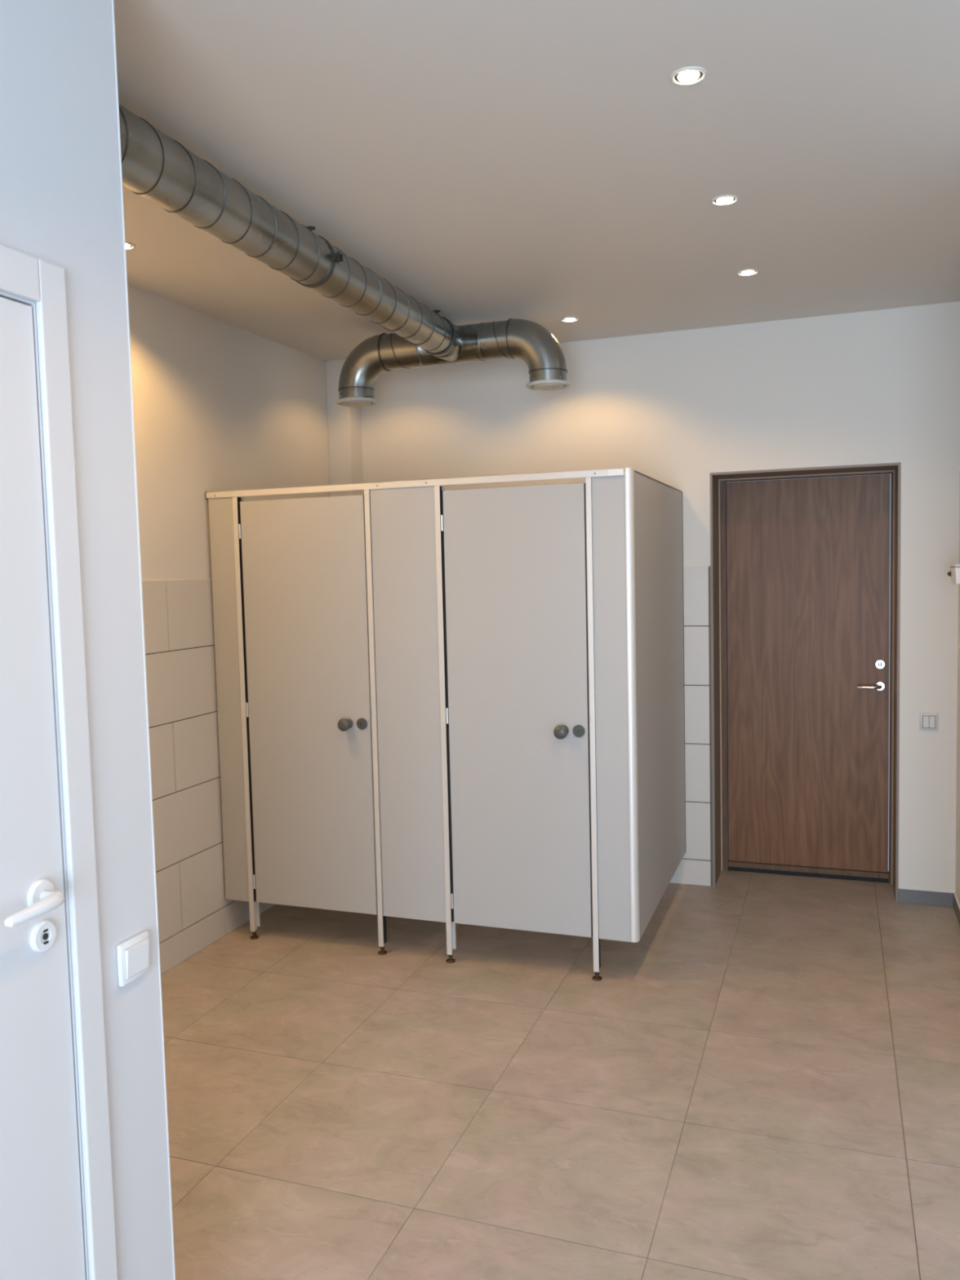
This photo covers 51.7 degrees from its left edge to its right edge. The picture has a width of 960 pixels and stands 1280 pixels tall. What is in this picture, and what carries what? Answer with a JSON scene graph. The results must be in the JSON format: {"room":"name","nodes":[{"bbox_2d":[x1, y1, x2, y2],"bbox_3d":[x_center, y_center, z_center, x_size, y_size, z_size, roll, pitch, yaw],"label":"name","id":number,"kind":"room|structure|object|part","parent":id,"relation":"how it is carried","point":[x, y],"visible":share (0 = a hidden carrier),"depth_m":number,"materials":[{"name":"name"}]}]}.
{"room":"public restroom","nodes":[
{"label":"public restroom","id":0,"kind":"room"},
{"bbox_2d":[0,0,175,1279],"bbox_3d":[-2.136,0.333,0.038,1.525,2.920,4.576,0,4,20],"label":"wall partition","id":1,"kind":"structure","parent":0,"point":[61,192],"depth_m":1.82,"materials":[{"name":"white paint"}]},
{"bbox_2d":[0,244,117,1279],"bbox_3d":[-0.898,0.486,1.302,0.169,2.176,1.042,0,4,20],"label":"door","id":2,"kind":"structure","parent":1,"relation":"in","point":[43,1233],"depth_m":1.67,"materials":[{"name":"white paint"}]},
{"bbox_3d":[-0.728,0.433,1.603,0.054,0.025,0.128,0,4,20],"label":"lever","id":3,"kind":"part","parent":2,"relation":"part of","materials":[{"name":"white plastic"}]},
{"bbox_2d":[116,930,150,986],"bbox_3d":[-0.653,0.604,1.878,0.018,0.080,0.082,0,4,20],"label":"light switch","id":4,"kind":"object","parent":1,"relation":"attached to","point":[132,954],"visible":1,"depth_m":1.86,"materials":[{"name":"white plastic"}]},
{"bbox_2d":[127,284,330,974],"bbox_3d":[-1.403,0.026,4.095,0.151,2.920,3.779,0,4,20],"label":"wall","id":5,"kind":"structure","parent":0,"point":[219,406],"depth_m":4.31,"materials":[{"name":"white paint"}]},
{"bbox_2d":[113,0,959,361],"bbox_3d":[0.490,-1.290,0.815,6.034,0.120,8.454,0,4,20],"label":"ceiling","id":6,"kind":"structure","parent":0,"point":[543,162],"depth_m":2.76,"materials":[{"name":"paint"}]},
{"bbox_2d":[125,241,135,249],"bbox_3d":[-1.246,-1.373,3.452,0.086,0.007,0.086,0,4,20],"label":"recessed light","id":7,"kind":"object","parent":6,"relation":"in","point":[129,246],"visible":0.39,"depth_m":3.45,"materials":[{"name":"white plastic"}]},
{"bbox_2d":[118,103,570,407],"bbox_3d":[-0.762,-1.177,2.938,1.163,0.346,3.826,0,4,20],"label":"ventilation duct","id":8,"kind":"object","parent":6,"relation":"attached to","point":[157,167],"visible":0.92,"depth_m":3.38,"materials":[{"name":"metal"}]},
{"bbox_3d":[-0.568,-1.369,3.325,0.032,0.028,0.032,0,4,20],"label":"threaded rod","id":9,"kind":"part","parent":8,"relation":"part of","materials":[{"name":"grey metal"}]},
{"bbox_2d":[560,316,578,322],"bbox_3d":[0.420,-1.497,4.637,0.086,0.007,0.086,0,4,20],"label":"recessed light","id":10,"kind":"object","parent":6,"relation":"in","point":[569,319],"visible":1,"depth_m":4.62,"materials":[{"name":"white plastic"}]},
{"bbox_3d":[0.420,-1.497,4.637,0.051,0.006,0.051,0,4,20],"label":"bulb","id":11,"kind":"part","parent":10,"relation":"part of","materials":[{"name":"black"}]},
{"bbox_2d":[670,66,706,85],"bbox_3d":[0.495,-1.336,2.352,0.086,0.007,0.086,0,4,20],"label":"recessed light","id":12,"kind":"object","parent":6,"relation":"in","point":[691,75],"visible":1,"depth_m":2.35,"materials":[{"name":"white plastic"}]},
{"bbox_3d":[0.495,-1.336,2.352,0.051,0.006,0.051,0,4,20],"label":"bulb","id":13,"kind":"part","parent":12,"relation":"part of","materials":[{"name":"white glass"}]},
{"bbox_2d":[711,195,738,205],"bbox_3d":[0.781,-1.401,3.162,0.086,0.007,0.086,0,4,20],"label":"recessed light","id":14,"kind":"object","parent":6,"relation":"in","point":[723,200],"visible":1,"depth_m":3.15,"materials":[{"name":"white plastic"}]},
{"bbox_3d":[0.781,-1.400,3.162,0.051,0.006,0.051,0,4,20],"label":"bulb","id":15,"kind":"part","parent":14,"relation":"part of","materials":[{"name":"white glass"}]},
{"bbox_2d":[736,268,759,275],"bbox_3d":[1.069,-1.464,3.953,0.086,0.007,0.086,0,4,20],"label":"recessed light","id":16,"kind":"object","parent":6,"relation":"in","point":[749,272],"visible":1,"depth_m":3.94,"materials":[{"name":"white plastic"}]},
{"bbox_3d":[1.069,-1.464,3.953,0.051,0.006,0.051,0,4,20],"label":"bulb","id":17,"kind":"part","parent":16,"relation":"part of","materials":[{"name":"white glass"}]},
{"bbox_2d":[160,870,959,1279],"bbox_3d":[0.601,1.613,1.136,6.034,0.120,8.695,0,4,20],"label":"floor","id":18,"kind":"structure","parent":0,"point":[763,1083],"depth_m":3.10,"materials":[{"name":"brown tile"}]},
{"bbox_2d":[205,467,685,981],"bbox_3d":[-0.086,0.303,4.720,1.905,2.015,1.352,0,4,20],"label":"stall","id":19,"kind":"object","parent":18,"relation":"on","point":[435,704],"visible":1,"depth_m":4.11,"materials":[{"name":"grey laminate"}]},
{"bbox_3d":[-1.121,0.277,4.447,0.127,1.817,0.018,0,4,20],"label":"panel","id":20,"kind":"part","parent":19,"relation":"part of","materials":[{"name":"grey laminate"}]},
{"bbox_3d":[-1.046,0.345,4.428,0.023,1.952,0.036,0,4,20],"label":"post","id":21,"kind":"part","parent":19,"relation":"part of","materials":[{"name":"silver metal"}]},
{"bbox_3d":[-0.746,0.288,4.311,0.598,1.794,0.018,0,4,20],"label":"door","id":22,"kind":"part","parent":19,"relation":"part of","materials":[{"name":"grey laminate"}]},
{"bbox_3d":[-0.572,0.358,4.212,0.055,0.055,0.062,0,4,20],"label":"knob","id":23,"kind":"part","parent":19,"relation":"part of","materials":[{"name":"grey plastic"}]},
{"bbox_3d":[-0.443,0.346,4.211,0.023,1.952,0.036,0,4,20],"label":"post","id":24,"kind":"part","parent":19,"relation":"part of","materials":[{"name":"silver metal"}]},
{"bbox_3d":[-0.297,0.279,4.150,0.291,1.817,0.018,0,4,20],"label":"panel","id":25,"kind":"part","parent":19,"relation":"part of","materials":[{"name":"grey laminate"}]},
{"bbox_3d":[-0.328,-0.640,4.090,1.870,0.026,0.036,0,4,20],"label":"header rail","id":26,"kind":"part","parent":19,"relation":"part of","materials":[{"name":"silver metal"}]},
{"bbox_3d":[-0.146,0.346,4.104,0.022,1.952,0.036,0,4,20],"label":"post","id":27,"kind":"part","parent":19,"relation":"part of","materials":[{"name":"silver metal"}]},
{"bbox_3d":[0.149,0.289,3.989,0.586,1.794,0.018,0,4,20],"label":"door","id":28,"kind":"part","parent":19,"relation":"part of","materials":[{"name":"grey laminate"}]},
{"bbox_3d":[0.320,0.360,3.890,0.055,0.055,0.062,0,4,20],"label":"knob","id":29,"kind":"part","parent":19,"relation":"part of","materials":[{"name":"grey plastic"}]},
{"bbox_3d":[0.445,0.347,3.891,0.022,1.952,0.036,0,4,20],"label":"post","id":30,"kind":"part","parent":19,"relation":"part of","materials":[{"name":"silver metal"}]},
{"bbox_3d":[0.515,0.280,3.857,0.131,1.817,0.018,0,4,20],"label":"panel","id":31,"kind":"part","parent":19,"relation":"part of","materials":[{"name":"grey laminate"}]},
{"bbox_3d":[0.813,0.223,4.437,0.016,1.833,1.260,0,4,20],"label":"panel","id":32,"kind":"part","parent":19,"relation":"part of","materials":[{"name":"grey laminate"}]},
{"bbox_2d":[360,301,959,900],"bbox_3d":[0.802,-0.111,5.260,3.509,2.920,0.321,0,4,20],"label":"wall","id":33,"kind":"structure","parent":0,"point":[677,408],"depth_m":4.85,"materials":[{"name":"white paint"}]},
{"bbox_2d":[325,359,363,496],"bbox_3d":[-0.745,-0.952,5.514,0.135,1.173,0.144,0,4,20],"label":"column","id":34,"kind":"structure","parent":33,"relation":"attached to","point":[344,428],"depth_m":5.44,"materials":[{"name":"white paint"}]},
{"bbox_3d":[1.168,0.444,5.007,0.006,1.632,0.011,0,4,20],"label":"tile trim","id":35,"kind":"part","parent":33,"relation":"part of","materials":[{"name":"white"}]},
{"bbox_2d":[710,462,901,902],"bbox_3d":[1.633,0.203,4.997,0.873,2.093,0.341,0,4,20],"label":"door","id":36,"kind":"structure","parent":33,"relation":"in","point":[806,585],"depth_m":5.10,"materials":[{"name":"brown wood"}]},
{"bbox_3d":[1.956,0.235,4.976,0.118,0.020,0.056,0,4,20],"label":"lever","id":37,"kind":"part","parent":36,"relation":"part of","materials":[{"name":"silver metal"}]},
{"bbox_2d":[897,887,955,906],"bbox_3d":[2.125,1.224,4.715,0.247,0.072,0.009,0,4,20],"label":"baseboard","id":38,"kind":"structure","parent":33,"relation":"attached to","point":[909,895],"depth_m":4.71,"materials":[{"name":"grey tile"}]},
{"bbox_2d":[920,713,937,730],"bbox_3d":[2.107,0.384,4.651,0.078,0.078,0.013,0,4,20],"label":"light switch","id":39,"kind":"object","parent":33,"relation":"attached to","point":[927,721],"visible":1,"depth_m":4.65,"materials":[{"name":"grey plastic"}]},
{"bbox_2d":[955,466,959,904],"bbox_3d":[2.035,-0.041,3.876,0.150,2.920,2.054,0,4,20],"label":"wall","id":40,"kind":"structure","parent":0,"point":[957,783],"depth_m":4.55,"materials":[{"name":"white paint"}]},
{"bbox_2d":[946,564,959,583],"bbox_3d":[2.009,-0.277,4.157,0.090,0.081,0.144,0,4,20],"label":"wall dispenser","id":41,"kind":"object","parent":40,"relation":"attached to","point":[954,572],"visible":1,"depth_m":4.11,"materials":[{"name":"white plastic"}]},
{"bbox_3d":[2.013,-0.313,4.153,0.080,0.009,0.144,0,4,20],"label":"lid","id":42,"kind":"part","parent":41,"relation":"part of","materials":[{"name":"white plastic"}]},
{"bbox_2d":[953,892,959,926],"bbox_3d":[1.940,1.290,3.852,0.009,0.072,1.745,0,4,20],"label":"baseboard","id":43,"kind":"structure","parent":40,"relation":"attached to","point":[956,904],"depth_m":4.55,"materials":[{"name":"grey tile"}]}
]}

